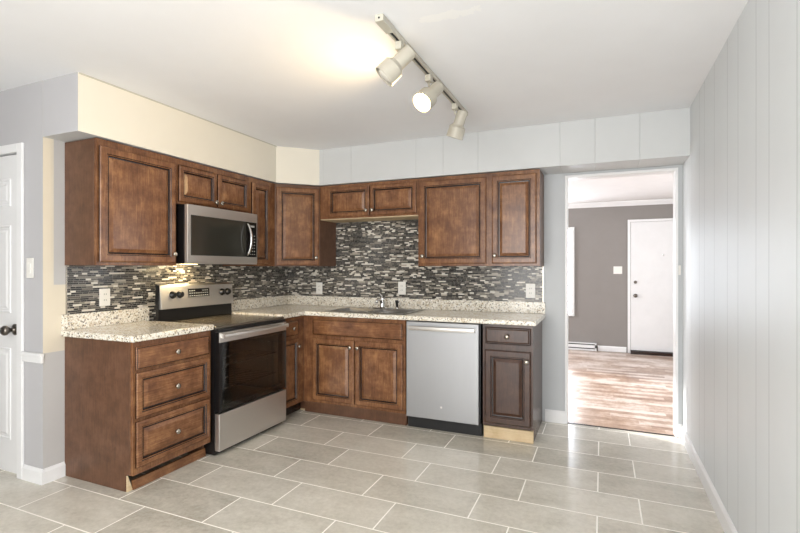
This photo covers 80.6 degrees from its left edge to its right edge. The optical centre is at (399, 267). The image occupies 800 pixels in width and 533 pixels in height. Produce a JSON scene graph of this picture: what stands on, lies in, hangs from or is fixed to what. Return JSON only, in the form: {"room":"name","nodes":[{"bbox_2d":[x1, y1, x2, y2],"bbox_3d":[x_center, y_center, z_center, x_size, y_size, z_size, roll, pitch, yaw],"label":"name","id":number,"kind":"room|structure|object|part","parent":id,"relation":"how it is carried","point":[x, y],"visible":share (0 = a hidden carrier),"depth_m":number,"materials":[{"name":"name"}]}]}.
{"room":"kitchen","nodes":[
{"label":"kitchen","id":0,"kind":"room"},
{"bbox_2d":[0,81,42,468],"bbox_3d":[-3.180,0.089,3.379,2.200,2.474,0.111,0,0,23],"label":"wall","id":1,"kind":"structure","parent":0,"point":[21,108],"depth_m":2.94,"materials":[{"name":"grey paint"}]},
{"bbox_2d":[0,154,16,473],"bbox_3d":[-2.756,0.295,3.119,0.735,2.038,0.114,0,0,23],"label":"door","id":2,"kind":"structure","parent":1,"relation":"in","point":[8,164],"depth_m":3.04,"materials":[{"name":"white paint"}]},
{"bbox_3d":[-2.472,0.394,2.979,0.072,0.072,0.080,0,0,23],"label":"knob","id":3,"kind":"part","parent":2,"relation":"part of","materials":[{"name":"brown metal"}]},
{"bbox_2d":[0,142,23,479],"bbox_3d":[-2.752,0.270,3.126,0.847,2.112,0.017,0,0,23],"label":"trim","id":4,"kind":"structure","parent":1,"relation":"attached to","point":[17,147],"depth_m":2.96,"materials":[{"name":"white paint"}]},
{"bbox_2d":[26,258,33,277],"bbox_3d":[-2.305,0.001,2.938,0.068,0.125,0.009,0,0,23],"label":"light switch","id":5,"kind":"object","parent":1,"relation":"attached to","point":[29,261],"visible":1,"depth_m":2.93,"materials":[{"name":"white plastic"}]},
{"bbox_2d":[20,351,43,363],"bbox_3d":[-2.272,0.554,2.916,0.199,0.060,0.025,0,0,23],"label":"trim","id":6,"kind":"structure","parent":1,"relation":"attached to","point":[33,357],"depth_m":2.90,"materials":[{"name":"white paint"}]},
{"bbox_2d":[22,461,65,484],"bbox_3d":[-2.247,1.280,2.979,0.197,0.092,0.139,0,0,23],"label":"baseboard","id":7,"kind":"structure","parent":1,"relation":"attached to","point":[39,476],"depth_m":2.93,"materials":[{"name":"white paint"}]},
{"bbox_2d":[43,72,689,185],"bbox_3d":[0.006,-0.976,3.286,3.730,0.344,2.450,0,0,23],"label":"soffit","id":8,"kind":"object","parent":1,"relation":"attached to","point":[76,106],"depth_m":3.70,"materials":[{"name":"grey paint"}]},
{"bbox_2d":[43,137,221,468],"bbox_3d":[-1.763,0.089,4.045,0.120,2.474,2.450,0,0,23],"label":"wall","id":9,"kind":"structure","parent":0,"point":[53,150],"depth_m":2.95,"materials":[{"name":"grey paint"}]},
{"bbox_2d":[65,138,177,265],"bbox_3d":[-1.860,-0.407,3.211,0.352,0.782,0.589,0,0,23],"label":"upper cabinet","id":10,"kind":"object","parent":9,"relation":"attached to","point":[120,199],"visible":1,"depth_m":3.01,"materials":[{"name":"brown wood"}]},
{"bbox_3d":[-1.735,-0.395,3.156,0.019,0.718,0.563,0,0,23],"label":"door","id":11,"kind":"part","parent":10,"relation":"part of","materials":[{"name":"brown wood"}]},
{"bbox_2d":[65,264,287,320],"bbox_3d":[-1.677,0.199,4.080,0.010,0.455,2.318,0,0,23],"label":"backsplash","id":12,"kind":"structure","parent":9,"relation":"attached to","point":[131,287],"depth_m":3.55,"materials":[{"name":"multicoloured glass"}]},
{"bbox_2d":[99,288,109,305],"bbox_3d":[-2.027,0.202,3.242,0.008,0.118,0.076,0,0,23],"label":"wall outlet","id":13,"kind":"object","parent":12,"relation":"attached to","point":[104,294],"visible":1,"depth_m":3.24,"materials":[{"name":"white plastic"}]},
{"bbox_2d":[176,158,248,212],"bbox_3d":[-1.593,-0.633,3.834,0.352,0.329,0.764,0,0,23],"label":"upper cabinet","id":14,"kind":"object","parent":9,"relation":"attached to","point":[196,184],"visible":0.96,"depth_m":3.72,"materials":[{"name":"brown wood"}]},
{"bbox_3d":[-1.541,-0.618,3.609,0.019,0.264,0.363,0,0,23],"label":"door","id":15,"kind":"part","parent":14,"relation":"part of","materials":[{"name":"brown wood"}]},
{"bbox_2d":[176,204,256,264],"bbox_3d":[-1.538,-0.244,3.816,0.455,0.436,0.750,0,0,23],"label":"microwave","id":16,"kind":"object","parent":14,"relation":"attached to","point":[204,235],"visible":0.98,"depth_m":3.64,"materials":[{"name":"silver metal"}]},
{"bbox_3d":[-1.261,-0.238,3.960,0.059,0.267,0.024,0,0,23],"label":"handle","id":17,"kind":"part","parent":16,"relation":"part of","materials":[{"name":"silver metal"}]},
{"bbox_3d":[-1.267,-0.239,4.025,0.002,0.295,0.128,0,0,23],"label":"control panel","id":18,"kind":"part","parent":16,"relation":"part of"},
{"bbox_3d":[-1.393,-0.618,3.954,0.019,0.264,0.357,0,0,23],"label":"door","id":19,"kind":"part","parent":14,"relation":"part of","materials":[{"name":"brown wood"}]},
{"bbox_2d":[223,177,274,265],"bbox_3d":[-1.386,-0.407,4.356,0.322,0.782,0.357,0,0,23],"label":"upper cabinet","id":20,"kind":"object","parent":9,"relation":"attached to","point":[261,193],"visible":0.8,"depth_m":4.30,"materials":[{"name":"brown wood"}]},
{"bbox_3d":[-1.258,-0.395,4.269,0.019,0.718,0.239,0,0,23],"label":"door","id":21,"kind":"part","parent":20,"relation":"part of","materials":[{"name":"brown wood"}]},
{"bbox_3d":[-1.265,-0.407,4.304,0.018,0.782,0.357,0,0,23],"label":"frame","id":22,"kind":"part","parent":20,"relation":"part of","materials":[{"name":"brown wood"}]},
{"bbox_2d":[0,349,723,532],"bbox_3d":[0.089,1.376,3.898,7.800,0.100,9.340,0,0,23],"label":"floor","id":23,"kind":"structure","parent":0,"point":[309,472],"depth_m":2.90,"materials":[{"name":"grey tile"}]},
{"bbox_2d":[126,476,131,491],"bbox_3d":[-1.606,1.278,2.804,0.008,0.095,0.036,0,0,23],"label":"wood shim","id":24,"kind":"object","parent":23,"relation":"on","point":[128,484],"visible":1,"depth_m":2.79,"materials":[{"name":"beige wood"}]},
{"bbox_2d":[65,330,210,491],"bbox_3d":[-1.711,0.879,3.151,0.674,0.889,0.596,0,0,23],"label":"base cabinet","id":25,"kind":"object","parent":23,"relation":"on","point":[131,409],"visible":0.98,"depth_m":2.92,"materials":[{"name":"brown wood"}]},
{"bbox_2d":[61,307,213,342],"bbox_3d":[-1.724,0.366,3.142,0.658,0.136,0.625,0,0,23],"label":"countertop","id":26,"kind":"structure","parent":25,"relation":"on","point":[125,325],"depth_m":3.08,"materials":[{"name":"stone"}]},
{"bbox_3d":[-1.456,0.829,3.042,0.019,0.787,0.596,0,0,23],"label":"frame","id":27,"kind":"part","parent":25,"relation":"part of","materials":[{"name":"brown wood"}]},
{"bbox_3d":[-1.439,0.535,3.030,0.019,0.138,0.564,0,0,23],"label":"drawer","id":28,"kind":"part","parent":25,"relation":"part of","materials":[{"name":"brown wood"}]},
{"bbox_3d":[-1.439,1.044,3.030,0.019,0.271,0.564,0,0,23],"label":"drawer","id":29,"kind":"part","parent":25,"relation":"part of","materials":[{"name":"brown wood"}]},
{"bbox_3d":[-1.439,0.754,3.030,0.019,0.269,0.564,0,0,23],"label":"drawer","id":30,"kind":"part","parent":25,"relation":"part of","materials":[{"name":"brown wood"}]},
{"bbox_2d":[155,282,288,454],"bbox_3d":[-1.396,0.727,3.764,0.736,1.197,0.770,0,0,23],"label":"stove","id":31,"kind":"object","parent":23,"relation":"on","point":[248,352],"visible":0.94,"depth_m":3.62,"materials":[{"name":"silver metal"}]},
{"bbox_3d":[-1.736,0.208,3.623,0.032,0.060,0.060,0,0,23],"label":"knob","id":32,"kind":"part","parent":31,"relation":"part of","materials":[{"name":"black plastic"}]},
{"bbox_3d":[-1.709,0.208,3.685,0.032,0.060,0.060,0,0,23],"label":"knob","id":33,"kind":"part","parent":31,"relation":"part of","materials":[{"name":"black plastic"}]},
{"bbox_3d":[-1.657,0.221,3.880,0.051,0.186,0.750,0,0,23],"label":"control panel","id":34,"kind":"part","parent":31,"relation":"part of","materials":[{"name":"silver metal"}]},
{"bbox_3d":[-1.534,0.208,4.093,0.032,0.060,0.060,0,0,23],"label":"knob","id":35,"kind":"part","parent":31,"relation":"part of","materials":[{"name":"black plastic"}]},
{"bbox_2d":[171,314,283,328],"bbox_3d":[-1.405,0.422,3.767,0.587,0.018,0.770,0,0,23],"label":"cooktop","id":36,"kind":"object","parent":31,"relation":"in","point":[220,321],"depth_m":3.75,"materials":[{"name":"black glass"}]},
{"bbox_3d":[-1.134,0.734,3.651,0.034,0.560,0.754,0,0,23],"label":"door frame","id":37,"kind":"part","parent":31,"relation":"part of","materials":[{"name":"black ceramic"}]},
{"bbox_3d":[-1.131,1.156,3.650,0.042,0.260,0.758,0,0,23],"label":"storage drawer","id":38,"kind":"part","parent":31,"relation":"part of","materials":[{"name":"silver metal"}]},
{"bbox_2d":[222,330,284,410],"bbox_3d":[-1.112,0.768,3.651,0.005,0.484,0.722,0,0,23],"label":"door","id":39,"kind":"structure","parent":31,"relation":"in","point":[253,365],"depth_m":3.61,"materials":[{"name":"black glass"}]},
{"bbox_3d":[-1.083,0.481,3.630,0.056,0.034,0.726,0,0,23],"label":"handle","id":40,"kind":"part","parent":31,"relation":"part of","materials":[{"name":"silver metal"}]},
{"bbox_2d":[283,315,303,415],"bbox_3d":[-1.100,0.879,4.576,0.674,0.889,0.944,0,0,23],"label":"base cabinet","id":41,"kind":"object","parent":23,"relation":"on","point":[294,388],"visible":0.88,"depth_m":4.21,"materials":[{"name":"brown wood"}]},
{"bbox_3d":[-0.961,0.919,4.145,0.019,0.577,0.239,0,0,23],"label":"door","id":42,"kind":"part","parent":41,"relation":"part of","materials":[{"name":"brown wood"}]},
{"bbox_3d":[-0.961,0.534,4.145,0.019,0.140,0.239,0,0,23],"label":"drawer","id":43,"kind":"part","parent":41,"relation":"part of","materials":[{"name":"brown wood"}]},
{"bbox_2d":[232,295,544,325],"bbox_3d":[-0.170,0.366,4.177,2.700,0.136,0.948,0,0,23],"label":"countertop","id":44,"kind":"structure","parent":41,"relation":"on","point":[287,306],"depth_m":4.28,"materials":[{"name":"stone"}]},
{"bbox_2d":[326,307,423,314],"bbox_3d":[-0.227,0.480,4.354,0.784,0.182,0.464,0,0,23],"label":"sink","id":45,"kind":"object","parent":44,"relation":"in","point":[347,309],"visible":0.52,"depth_m":4.42,"materials":[{"name":"silver metal"}]},
{"bbox_3d":[-0.408,0.481,4.404,0.342,0.180,0.342,0,0,23],"label":"bowl","id":46,"kind":"part","parent":45,"relation":"part of","materials":[{"name":"silver metal"}]},
{"bbox_3d":[-0.066,0.481,4.257,0.342,0.180,0.342,0,0,23],"label":"bowl","id":47,"kind":"part","parent":45,"relation":"part of","materials":[{"name":"silver metal"}]},
{"bbox_2d":[372,292,392,308],"bbox_3d":[-0.158,0.311,4.470,0.182,0.155,0.245,0,0,-11],"label":"kitchen faucet","id":48,"kind":"object","parent":44,"relation":"on","point":[381,299],"visible":1,"depth_m":4.50,"materials":[{"name":"silver metal"}]},
{"bbox_2d":[300,315,407,424],"bbox_3d":[-0.344,0.880,4.412,1.086,0.890,0.648,0,0,23],"label":"base cabinet","id":49,"kind":"object","parent":23,"relation":"on","point":[354,367],"visible":0.95,"depth_m":4.12,"materials":[{"name":"brown wood"}]},
{"bbox_3d":[-0.598,0.916,4.211,0.430,0.560,0.019,0,0,23],"label":"door","id":50,"kind":"part","parent":49,"relation":"part of","materials":[{"name":"brown wood"}]},
{"bbox_3d":[-0.184,0.916,4.033,0.452,0.560,0.019,0,0,23],"label":"door","id":51,"kind":"part","parent":49,"relation":"part of","materials":[{"name":"brown wood"}]},
{"bbox_2d":[406,320,482,435],"bbox_3d":[0.444,0.882,4.040,0.624,0.883,0.659,0,0,23],"label":"dishwasher","id":52,"kind":"object","parent":23,"relation":"on","point":[444,360],"visible":0.98,"depth_m":3.78,"materials":[{"name":"silver metal"}]},
{"bbox_3d":[0.320,0.491,3.764,0.557,0.034,0.052,0,0,23],"label":"handle","id":53,"kind":"part","parent":52,"relation":"part of","materials":[{"name":"silver metal"}]},
{"bbox_2d":[483,321,541,443],"bbox_3d":[0.930,0.879,3.866,0.380,0.889,0.648,0,0,23],"label":"base cabinet","id":54,"kind":"object","parent":23,"relation":"on","point":[512,354],"visible":0.99,"depth_m":3.61,"materials":[{"name":"brown wood"}]},
{"bbox_3d":[0.820,0.521,3.603,0.348,0.126,0.019,0,0,23],"label":"drawer","id":55,"kind":"part","parent":54,"relation":"part of","materials":[{"name":"brown wood"}]},
{"bbox_3d":[0.820,0.916,3.603,0.348,0.564,0.019,0,0,23],"label":"door","id":56,"kind":"part","parent":54,"relation":"part of","materials":[{"name":"brown wood"}]},
{"bbox_2d":[0,0,747,149],"bbox_3d":[-1.496,-1.198,2.446,6.030,0.100,5.420,0,0,23],"label":"ceiling","id":57,"kind":"structure","parent":0,"point":[302,74],"depth_m":2.55,"materials":[{"name":"paint"}]},
{"bbox_2d":[79,72,276,146],"bbox_3d":[-1.523,-1.144,3.607,0.006,0.007,1.825,0,0,23],"label":"trim","id":58,"kind":"structure","parent":57,"relation":"attached to","point":[79,72],"depth_m":3.33,"materials":[{"name":"beige paint"}]},
{"bbox_2d":[375,13,467,115],"bbox_3d":[0.194,-1.131,2.808,0.042,0.031,1.471,0,0,23],"label":"track rail","id":59,"kind":"object","parent":57,"relation":"attached to","point":[382,21],"visible":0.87,"depth_m":2.53,"materials":[{"name":"white metal"}]},
{"bbox_2d":[375,40,415,86],"bbox_3d":[-0.022,-1.014,2.350,0.200,0.214,0.118,0,0,-1],"label":"track spotlight","id":60,"kind":"object","parent":59,"relation":"attached to","point":[389,70],"visible":1,"depth_m":2.32,"materials":[{"name":"beige metal"}]},
{"bbox_3d":[-0.060,-0.972,2.345,0.090,0.091,0.085,0,0,23],"label":"bulb","id":61,"kind":"part","parent":60,"relation":"part of","materials":[{"name":"white glass"}]},
{"bbox_2d":[413,74,443,112],"bbox_3d":[0.163,-1.000,2.687,0.120,0.242,0.203,0,0,41],"label":"track spotlight","id":62,"kind":"object","parent":59,"relation":"attached to","point":[424,99],"visible":1,"depth_m":2.65,"materials":[{"name":"white metal"}]},
{"bbox_3d":[0.134,-0.941,2.656,0.085,0.095,0.097,0,0,23],"label":"bulb","id":63,"kind":"part","parent":62,"relation":"part of","materials":[{"name":"white glass"}]},
{"bbox_2d":[446,103,467,139],"bbox_3d":[0.397,-1.000,3.266,0.157,0.242,0.125,0,0,23],"label":"track spotlight","id":64,"kind":"object","parent":59,"relation":"attached to","point":[456,130],"visible":1,"depth_m":3.22,"materials":[{"name":"white metal"}]},
{"bbox_2d":[299,165,682,424],"bbox_3d":[0.467,0.089,4.487,3.830,2.474,0.120,0,0,23],"label":"wall","id":65,"kind":"structure","parent":0,"point":[553,324],"depth_m":4.04,"materials":[{"name":"grey paint"}]},
{"bbox_2d":[275,184,335,265],"bbox_3d":[-1.058,-0.407,4.741,0.620,0.782,0.609,0,0,23],"label":"upper cabinet","id":66,"kind":"object","parent":65,"relation":"attached to","point":[301,238],"visible":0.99,"depth_m":4.54,"materials":[{"name":"brown wood"}]},
{"bbox_3d":[-0.979,-0.396,4.535,0.407,0.744,0.019,0,0,-22],"label":"door","id":67,"kind":"part","parent":66,"relation":"part of","materials":[{"name":"brown wood"}]},
{"bbox_2d":[320,179,417,222],"bbox_3d":[-0.261,-0.632,4.539,1.028,0.332,0.352,0,0,23],"label":"upper cabinet","id":68,"kind":"object","parent":65,"relation":"attached to","point":[396,199],"visible":0.99,"depth_m":4.41,"materials":[{"name":"brown wood"}]},
{"bbox_3d":[-0.493,-0.628,4.490,0.448,0.279,0.019,0,0,23],"label":"door","id":69,"kind":"part","parent":68,"relation":"part of","materials":[{"name":"brown wood"}]},
{"bbox_3d":[-0.065,-0.628,4.307,0.462,0.279,0.019,0,0,23],"label":"door","id":70,"kind":"part","parent":68,"relation":"part of","materials":[{"name":"brown wood"}]},
{"bbox_2d":[288,220,543,301],"bbox_3d":[0.011,-0.084,4.612,2.678,0.762,0.010,0,0,23],"label":"backsplash","id":71,"kind":"structure","parent":65,"relation":"attached to","point":[372,257],"depth_m":4.63,"materials":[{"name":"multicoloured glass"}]},
{"bbox_2d":[316,282,321,293],"bbox_3d":[-0.852,0.214,4.973,0.076,0.120,0.008,0,0,23],"label":"wall outlet","id":72,"kind":"object","parent":71,"relation":"attached to","point":[318,284],"visible":1,"depth_m":4.97,"materials":[{"name":"white plastic"}]},
{"bbox_2d":[398,282,405,294],"bbox_3d":[0.018,0.198,4.600,0.080,0.125,0.008,0,0,23],"label":"wall outlet","id":73,"kind":"object","parent":71,"relation":"attached to","point":[401,285],"visible":1,"depth_m":4.60,"materials":[{"name":"white plastic"}]},
{"bbox_2d":[526,284,534,297],"bbox_3d":[1.139,0.201,4.119,0.080,0.125,0.008,0,0,23],"label":"wall outlet","id":74,"kind":"object","parent":71,"relation":"attached to","point":[530,288],"visible":1,"depth_m":4.12,"materials":[{"name":"white plastic"}]},
{"bbox_2d":[418,169,543,265],"bbox_3d":[0.695,-0.407,4.129,1.048,0.782,0.352,0,0,23],"label":"upper cabinet","id":75,"kind":"object","parent":65,"relation":"attached to","point":[497,218],"visible":1,"depth_m":3.98,"materials":[{"name":"brown wood"}]},
{"bbox_3d":[0.450,-0.401,4.085,0.596,0.730,0.019,0,0,23],"label":"door","id":76,"kind":"part","parent":75,"relation":"part of","materials":[{"name":"brown wood"}]},
{"bbox_3d":[0.935,-0.401,3.877,0.360,0.730,0.019,0,0,23],"label":"door","id":77,"kind":"part","parent":75,"relation":"part of","materials":[{"name":"brown wood"}]},
{"bbox_2d":[545,409,682,437],"bbox_3d":[1.727,1.274,3.874,1.030,0.105,0.014,0,0,23],"label":"baseboard","id":78,"kind":"structure","parent":65,"relation":"attached to","point":[554,416],"depth_m":4.03,"materials":[{"name":"white paint"}]},
{"bbox_2d":[565,168,677,437],"bbox_3d":[1.812,0.272,3.907,0.836,2.107,0.137,0,0,23],"label":"trim","id":79,"kind":"structure","parent":65,"relation":"attached to","point":[674,171],"depth_m":3.79,"materials":[{"name":"white paint"}]},
{"bbox_2d":[568,422,674,436],"bbox_3d":[1.798,1.325,3.874,0.796,0.007,0.018,0,0,23],"label":"trim","id":80,"kind":"structure","parent":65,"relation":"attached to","point":[568,422],"depth_m":3.86,"materials":[{"name":"wood"}]},
{"bbox_2d":[678,265,680,274],"bbox_3d":[2.181,0.018,3.681,0.016,0.075,0.010,0,0,23],"label":"latch plate","id":81,"kind":"object","parent":65,"relation":"attached to","point":[679,266],"visible":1,"depth_m":3.68,"materials":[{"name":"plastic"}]},
{"bbox_2d":[568,204,672,352],"bbox_3d":[2.645,0.151,7.829,6.200,2.450,0.100,0,0,23],"label":"wall","id":82,"kind":"structure","parent":0,"point":[600,317],"depth_m":7.53,"materials":[{"name":"grey paint"}]},
{"bbox_2d":[568,227,573,315],"bbox_3d":[2.506,0.061,7.817,0.715,1.450,0.029,0,0,23],"label":"window","id":83,"kind":"structure","parent":82,"relation":"in","point":[570,229],"depth_m":7.68,"materials":[{"name":"white paint"}]},
{"bbox_3d":[2.507,0.061,7.825,0.630,1.370,0.008,0,0,23],"label":"pane","id":84,"kind":"part","parent":83,"relation":"part of","materials":[{"name":"white"}]},
{"bbox_2d":[568,341,596,350],"bbox_3d":[2.461,1.265,7.819,1.470,0.122,0.060,0,0,23],"label":"baseboard heater","id":85,"kind":"object","parent":82,"relation":"attached to","point":[571,345],"visible":0.46,"depth_m":7.59,"materials":[{"name":"white paint"}]},
{"bbox_2d":[598,345,625,352],"bbox_3d":[3.353,1.284,7.464,0.410,0.085,0.014,0,0,23],"label":"baseboard","id":86,"kind":"structure","parent":82,"relation":"attached to","point":[600,348],"depth_m":7.46,"materials":[{"name":"white paint"}]},
{"bbox_2d":[613,266,621,273],"bbox_3d":[3.430,0.036,7.433,0.125,0.118,0.009,0,0,23],"label":"light switch","id":87,"kind":"object","parent":82,"relation":"attached to","point":[616,269],"visible":1,"depth_m":7.43,"materials":[{"name":"white plastic"}]},
{"bbox_2d":[568,198,672,208],"bbox_3d":[2.613,-1.006,7.756,6.000,0.075,0.060,0,0,23],"label":"trim","id":88,"kind":"structure","parent":82,"relation":"attached to","point":[652,201],"depth_m":7.38,"materials":[{"name":"white paint"}]},
{"bbox_2d":[628,218,672,352],"bbox_3d":[4.013,0.288,7.172,0.997,2.075,0.027,0,0,23],"label":"trim","id":89,"kind":"structure","parent":82,"relation":"attached to","point":[663,219],"depth_m":7.35,"materials":[{"name":"white paint"}]},
{"bbox_2d":[630,350,672,356],"bbox_3d":[4.000,1.305,7.144,0.918,0.048,0.089,0,0,23],"label":"threshold","id":90,"kind":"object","parent":82,"relation":"attached to","point":[639,352],"depth_m":7.18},
{"bbox_2d":[631,221,672,352],"bbox_3d":[3.998,0.283,7.142,0.910,1.985,0.093,0,0,23],"label":"door","id":91,"kind":"structure","parent":82,"relation":"in","point":[651,242],"depth_m":7.22,"materials":[{"name":"white paint"}]},
{"bbox_2d":[568,173,672,203],"bbox_3d":[1.892,-1.084,6.074,6.200,0.080,3.920,0,0,23],"label":"ceiling","id":92,"kind":"structure","parent":0,"point":[658,186],"depth_m":6.21,"materials":[{"name":"paint"}]},
{"bbox_2d":[683,0,799,532],"bbox_3d":[1.229,0.089,1.277,0.100,2.474,5.420,0,0,23],"label":"wall","id":93,"kind":"structure","parent":0,"point":[741,172],"depth_m":2.04,"materials":[{"name":"white paint"}]},
{"bbox_2d":[681,426,737,532],"bbox_3d":[1.169,1.276,1.283,0.014,0.100,5.184,0,0,23],"label":"baseboard","id":94,"kind":"structure","parent":93,"relation":"attached to","point":[723,517],"depth_m":2.72,"materials":[{"name":"white paint"}]}
]}

